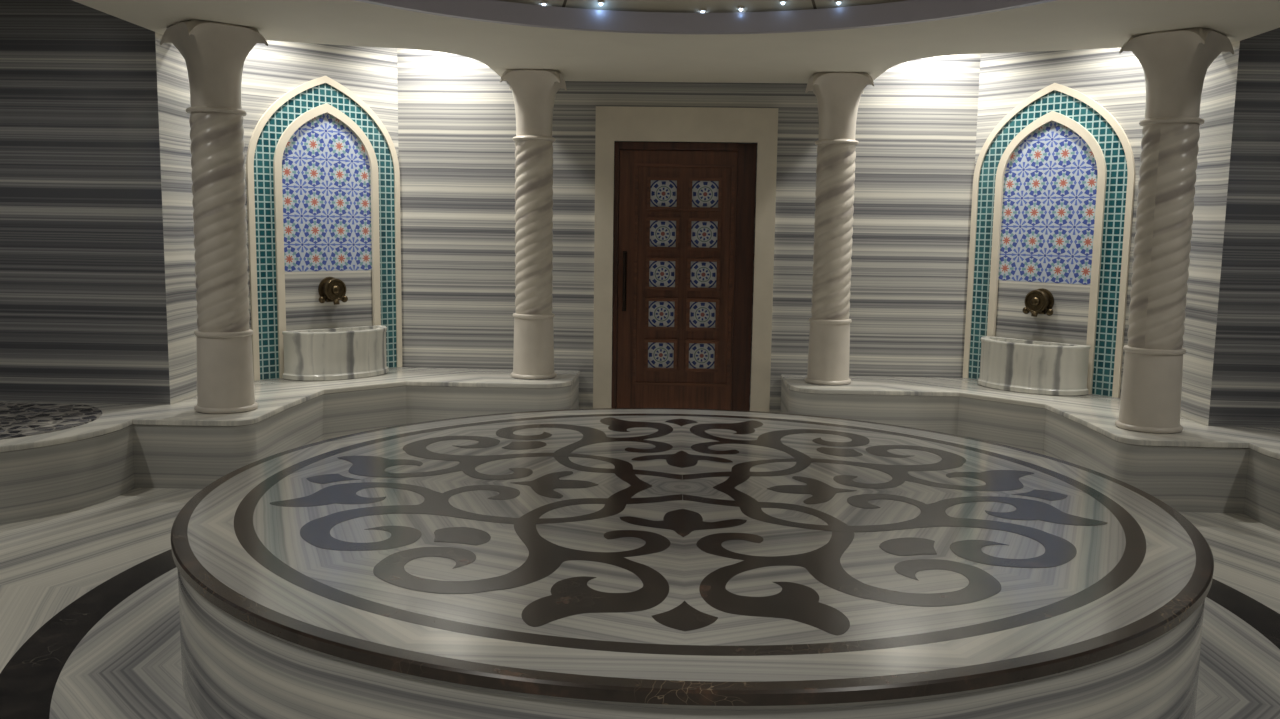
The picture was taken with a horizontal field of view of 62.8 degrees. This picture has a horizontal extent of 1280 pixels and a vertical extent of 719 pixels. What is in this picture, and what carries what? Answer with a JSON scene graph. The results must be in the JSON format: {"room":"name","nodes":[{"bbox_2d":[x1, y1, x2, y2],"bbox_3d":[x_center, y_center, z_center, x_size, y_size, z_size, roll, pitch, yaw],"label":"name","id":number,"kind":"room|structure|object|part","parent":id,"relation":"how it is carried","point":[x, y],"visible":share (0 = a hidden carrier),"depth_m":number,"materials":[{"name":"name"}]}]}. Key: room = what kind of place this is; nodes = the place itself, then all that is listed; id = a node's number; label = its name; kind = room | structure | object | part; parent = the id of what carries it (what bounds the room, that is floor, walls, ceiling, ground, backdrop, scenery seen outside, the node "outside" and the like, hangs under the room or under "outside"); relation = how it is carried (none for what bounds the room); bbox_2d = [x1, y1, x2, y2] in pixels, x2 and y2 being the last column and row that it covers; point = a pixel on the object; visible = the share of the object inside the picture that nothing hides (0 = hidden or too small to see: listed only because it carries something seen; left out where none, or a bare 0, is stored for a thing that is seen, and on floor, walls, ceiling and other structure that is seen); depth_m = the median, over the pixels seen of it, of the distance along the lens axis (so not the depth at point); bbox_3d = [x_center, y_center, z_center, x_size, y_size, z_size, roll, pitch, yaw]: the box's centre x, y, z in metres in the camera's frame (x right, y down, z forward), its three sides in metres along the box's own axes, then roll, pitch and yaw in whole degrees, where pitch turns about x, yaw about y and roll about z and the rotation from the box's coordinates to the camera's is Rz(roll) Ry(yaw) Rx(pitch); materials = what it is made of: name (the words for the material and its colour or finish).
{"room":"spa","nodes":[
{"label":"spa","id":0,"kind":"room"},
{"bbox_2d":[0,0,169,404],"bbox_3d":[-3.818,-1.168,6.842,1.463,3.768,0.110,1,7,2],"label":"wall","id":1,"kind":"structure","parent":0,"point":[83,312],"depth_m":6.80,"materials":[{"name":"stone"}]},
{"bbox_2d":[155,32,197,404],"bbox_3d":[-3.124,-1.214,7.299,0.110,3.768,1.078,1,7,2],"label":"wall","id":2,"kind":"structure","parent":0,"point":[173,89],"depth_m":7.00,"materials":[{"name":"stone"}]},
{"bbox_2d":[241,40,398,379],"bbox_3d":[-2.587,-1.331,8.302,1.474,3.768,0.140,-6,10,-44],"label":"wall","id":3,"kind":"structure","parent":0,"point":[271,71],"depth_m":8.13,"materials":[{"name":"stone"}]},
{"bbox_2d":[246,76,401,380],"bbox_3d":[-2.473,-1.051,8.327,1.302,2.346,0.033,-6,10,-44],"label":"tiled niche","id":4,"kind":"object","parent":3,"relation":"attached to","point":[323,172],"visible":0.98,"depth_m":8.26,"materials":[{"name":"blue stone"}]},
{"bbox_3d":[-2.478,-1.323,8.303,0.774,1.240,0.007,-6,10,-44],"label":"tile panel","id":5,"kind":"part","parent":4,"relation":"part of","materials":[{"name":"blue tile"}]},
{"bbox_3d":[-2.474,-0.946,8.340,0.891,2.135,0.033,-6,10,-44],"label":"frame","id":6,"kind":"part","parent":4,"relation":"part of","materials":[{"name":"beige stone"}]},
{"bbox_2d":[318,277,347,304],"bbox_3d":[-2.440,-0.547,8.349,0.251,0.220,0.135,-6,10,-44],"label":"tap","id":7,"kind":"object","parent":4,"relation":"attached to","point":[330,289],"visible":1,"depth_m":8.32,"materials":[{"name":"gold metal"}]},
{"bbox_3d":[-2.507,-0.474,8.301,0.077,0.059,0.056,-6,10,-44],"label":"knob","id":8,"kind":"part","parent":7,"relation":"part of","materials":[{"name":"gold metal"}]},
{"bbox_3d":[-2.427,-0.473,8.344,0.110,0.076,0.095,-6,10,-44],"label":"spout","id":9,"kind":"part","parent":7,"relation":"part of","materials":[{"name":"gold metal"}]},
{"bbox_3d":[-2.384,-0.487,8.423,0.077,0.059,0.056,-6,10,-44],"label":"knob","id":10,"kind":"part","parent":7,"relation":"part of","materials":[{"name":"gold metal"}]},
{"bbox_2d":[0,488,1279,718],"bbox_3d":[0.178,1.124,4.680,9.900,0.132,9.955,1,7,2],"label":"floor","id":11,"kind":"structure","parent":0,"point":[90,617],"depth_m":4.39,"materials":[{"name":"stone"}]},
{"bbox_2d":[0,367,579,524],"bbox_3d":[-2.762,0.462,7.368,5.425,0.434,1.836,-5,9,-41],"label":"bench","id":12,"kind":"object","parent":11,"relation":"on","point":[56,458],"visible":0.89,"depth_m":6.45,"materials":[{"name":"stone"}]},
{"bbox_2d":[160,19,267,413],"bbox_3d":[-2.658,-0.866,6.638,0.483,2.391,0.483,-6,10,-43],"label":"twisted column","id":13,"kind":"structure","parent":12,"relation":"on","point":[214,54],"depth_m":6.51,"materials":[{"name":"beige stone"}]},
{"bbox_3d":[-2.687,0.280,7.279,5.418,0.040,1.835,-5,9,-37],"label":"seat","id":14,"kind":"part","parent":12,"relation":"part of","materials":[{"name":"stone"}]},
{"bbox_2d":[282,325,388,380],"bbox_3d":[-2.340,-0.051,8.302,0.880,0.372,0.337,-6,10,-44],"label":"basin","id":15,"kind":"object","parent":12,"relation":"on","point":[328,354],"visible":1,"depth_m":8.11,"materials":[{"name":"white stone"}]},
{"bbox_2d":[500,69,566,379],"bbox_3d":[-0.842,-1.048,8.324,0.460,2.391,0.460,1,7,2],"label":"twisted column","id":16,"kind":"structure","parent":12,"relation":"on","point":[534,91],"depth_m":8.20,"materials":[{"name":"beige stone"}]},
{"bbox_2d":[171,408,1213,718],"bbox_3d":[0.179,0.808,4.557,4.037,0.524,4.037,1,7,2],"label":"platform","id":17,"kind":"object","parent":11,"relation":"on","point":[596,563],"visible":1,"depth_m":3.37,"materials":[{"name":"grey stone"}]},
{"bbox_2d":[780,375,1279,530],"bbox_3d":[3.317,0.576,7.164,1.839,0.434,5.425,-6,10,-44],"label":"bench","id":18,"kind":"object","parent":11,"relation":"on","point":[1199,467],"visible":0.87,"depth_m":7.00,"materials":[{"name":"stone"}]},
{"bbox_2d":[805,72,873,384],"bbox_3d":[1.521,-1.004,8.245,0.460,2.391,0.460,1,7,2],"label":"twisted column","id":19,"kind":"structure","parent":18,"relation":"on","point":[838,94],"depth_m":8.13,"materials":[{"name":"beige stone"}]},
{"bbox_3d":[3.240,0.391,7.079,5.418,0.040,1.835,7,9,41],"label":"seat","id":20,"kind":"part","parent":18,"relation":"part of","materials":[{"name":"stone"}]},
{"bbox_2d":[977,336,1090,395],"bbox_3d":[2.976,0.049,8.122,0.337,0.372,0.880,-5,9,-41],"label":"basin","id":21,"kind":"object","parent":18,"relation":"on","point":[1007,364],"visible":1,"depth_m":7.92,"materials":[{"name":"white stone"}]},
{"bbox_2d":[1115,27,1233,432],"bbox_3d":[3.212,-0.755,6.440,0.483,2.391,0.483,-6,10,-43],"label":"twisted column","id":22,"kind":"structure","parent":18,"relation":"on","point":[1175,64],"depth_m":6.32,"materials":[{"name":"beige stone"}]},
{"bbox_2d":[72,0,1279,83],"bbox_3d":[0.210,-1.760,4.028,6.754,0.110,9.152,1,7,2],"label":"ceiling","id":23,"kind":"structure","parent":0,"point":[1058,25],"depth_m":6.51,"materials":[{"name":"paint"}]},
{"bbox_2d":[355,0,1055,33],"bbox_3d":[0.217,-1.788,4.235,4.466,0.118,4.466,1,7,2],"label":"trim","id":24,"kind":"structure","parent":23,"relation":"attached to","point":[493,11],"depth_m":6.21,"materials":[{"name":"beige paint"}]},
{"bbox_2d":[397,48,980,412],"bbox_3d":[0.363,-1.349,8.798,4.752,3.768,0.220,1,7,2],"label":"wall","id":25,"kind":"structure","parent":0,"point":[916,127],"depth_m":8.70,"materials":[{"name":"stone"}]},
{"bbox_2d":[612,142,756,410],"bbox_3d":[0.362,-0.635,8.841,1.173,2.339,0.200,1,7,2],"label":"door","id":26,"kind":"structure","parent":25,"relation":"in","point":[684,213],"depth_m":8.81,"materials":[{"name":"brown wood"}]},
{"bbox_3d":[-0.131,-0.655,8.798,0.033,0.506,0.084,1,7,2],"label":"handle","id":27,"kind":"part","parent":26,"relation":"part of","materials":[{"name":"brown metal"}]},
{"bbox_3d":[0.177,-0.037,8.899,0.275,0.275,0.046,1,7,2],"label":"tile frame","id":28,"kind":"part","parent":26,"relation":"part of","materials":[{"name":"brown wood"}]},
{"bbox_3d":[0.182,-0.384,8.856,0.275,0.275,0.046,1,7,2],"label":"tile frame","id":29,"kind":"part","parent":26,"relation":"part of","materials":[{"name":"brown wood"}]},
{"bbox_3d":[0.187,-0.719,8.815,0.275,0.275,0.046,1,7,2],"label":"tile frame","id":30,"kind":"part","parent":26,"relation":"part of","materials":[{"name":"brown wood"}]},
{"bbox_3d":[0.192,-1.052,8.773,0.275,0.275,0.046,1,7,2],"label":"tile frame","id":31,"kind":"part","parent":26,"relation":"part of","materials":[{"name":"brown wood"}]},
{"bbox_3d":[0.197,-1.382,8.732,0.275,0.275,0.046,1,7,2],"label":"tile frame","id":32,"kind":"part","parent":26,"relation":"part of","materials":[{"name":"brown wood"}]},
{"bbox_3d":[0.362,-0.699,8.807,0.825,1.859,0.022,1,7,2],"label":"panel moulding","id":33,"kind":"part","parent":26,"relation":"part of","materials":[{"name":"brown wood"}]},
{"bbox_3d":[0.523,-0.031,8.888,0.275,0.275,0.046,1,7,2],"label":"tile frame","id":34,"kind":"part","parent":26,"relation":"part of","materials":[{"name":"brown wood"}]},
{"bbox_3d":[0.528,-0.378,8.845,0.275,0.275,0.046,1,7,2],"label":"tile frame","id":35,"kind":"part","parent":26,"relation":"part of","materials":[{"name":"brown wood"}]},
{"bbox_3d":[0.533,-0.713,8.803,0.275,0.275,0.046,1,7,2],"label":"tile frame","id":36,"kind":"part","parent":26,"relation":"part of","materials":[{"name":"brown wood"}]},
{"bbox_3d":[0.538,-1.046,8.762,0.275,0.275,0.046,1,7,2],"label":"tile frame","id":37,"kind":"part","parent":26,"relation":"part of","materials":[{"name":"brown wood"}]},
{"bbox_3d":[0.543,-1.375,8.721,0.275,0.275,0.046,1,7,2],"label":"tile frame","id":38,"kind":"part","parent":26,"relation":"part of","materials":[{"name":"brown wood"}]},
{"bbox_2d":[593,106,777,411],"bbox_3d":[0.364,-0.763,8.740,1.490,2.618,0.050,1,7,2],"label":"trim","id":39,"kind":"structure","parent":25,"relation":"attached to","point":[759,126],"depth_m":8.64,"materials":[{"name":"beige stone"}]},
{"bbox_2d":[498,0,906,12],"bbox_3d":[0.222,-2.113,4.195,4.466,0.550,4.466,1,7,2],"label":"ceiling","id":40,"kind":"structure","parent":0,"point":[670,6],"depth_m":6.31,"materials":[{"name":"paint"}]},
{"bbox_2d":[967,48,1145,397],"bbox_3d":[3.271,-1.221,8.105,0.140,3.768,1.474,-5,9,-41],"label":"wall","id":41,"kind":"structure","parent":0,"point":[1115,80],"depth_m":7.88,"materials":[{"name":"stone"}]},
{"bbox_2d":[963,83,1134,397],"bbox_3d":[3.148,-0.945,8.137,0.034,2.346,1.302,-5,9,-41],"label":"tiled niche","id":42,"kind":"object","parent":41,"relation":"attached to","point":[1054,179],"visible":0.99,"depth_m":8.07,"materials":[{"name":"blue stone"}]},
{"bbox_2d":[1022,288,1053,316],"bbox_3d":[3.097,-0.443,8.162,0.135,0.220,0.251,-5,9,-41],"label":"tap","id":43,"kind":"object","parent":42,"relation":"attached to","point":[1039,301],"visible":1,"depth_m":8.13,"materials":[{"name":"gold metal"}]},
{"bbox_3d":[3.044,-0.386,8.239,0.056,0.059,0.077,-5,9,-41],"label":"knob","id":44,"kind":"part","parent":43,"relation":"part of","materials":[{"name":"gold metal"}]},
{"bbox_3d":[3.081,-0.370,8.158,0.095,0.076,0.110,-5,9,-41],"label":"spout","id":45,"kind":"part","parent":43,"relation":"part of","materials":[{"name":"gold metal"}]},
{"bbox_3d":[3.159,-0.368,8.110,0.056,0.059,0.077,-5,9,-41],"label":"knob","id":46,"kind":"part","parent":43,"relation":"part of","materials":[{"name":"gold metal"}]},
{"bbox_3d":[3.146,-0.840,8.150,0.033,2.135,0.891,-5,9,-41],"label":"frame","id":47,"kind":"part","parent":42,"relation":"part of","materials":[{"name":"beige stone"}]},
{"bbox_3d":[3.162,-1.217,8.113,0.007,1.240,0.774,-5,9,-41],"label":"tile panel","id":48,"kind":"part","parent":42,"relation":"part of","materials":[{"name":"blue tile"}]},
{"bbox_2d":[1180,41,1239,425],"bbox_3d":[3.734,-1.085,7.068,0.110,3.768,1.078,1,7,2],"label":"wall","id":49,"kind":"structure","parent":0,"point":[1217,104],"depth_m":6.76,"materials":[{"name":"stone"}]},
{"bbox_2d":[1208,28,1279,426],"bbox_3d":[4.393,-1.014,6.565,1.463,3.768,0.110,1,7,2],"label":"wall","id":50,"kind":"structure","parent":0,"point":[1245,387],"depth_m":6.58,"materials":[{"name":"stone"}]}
]}

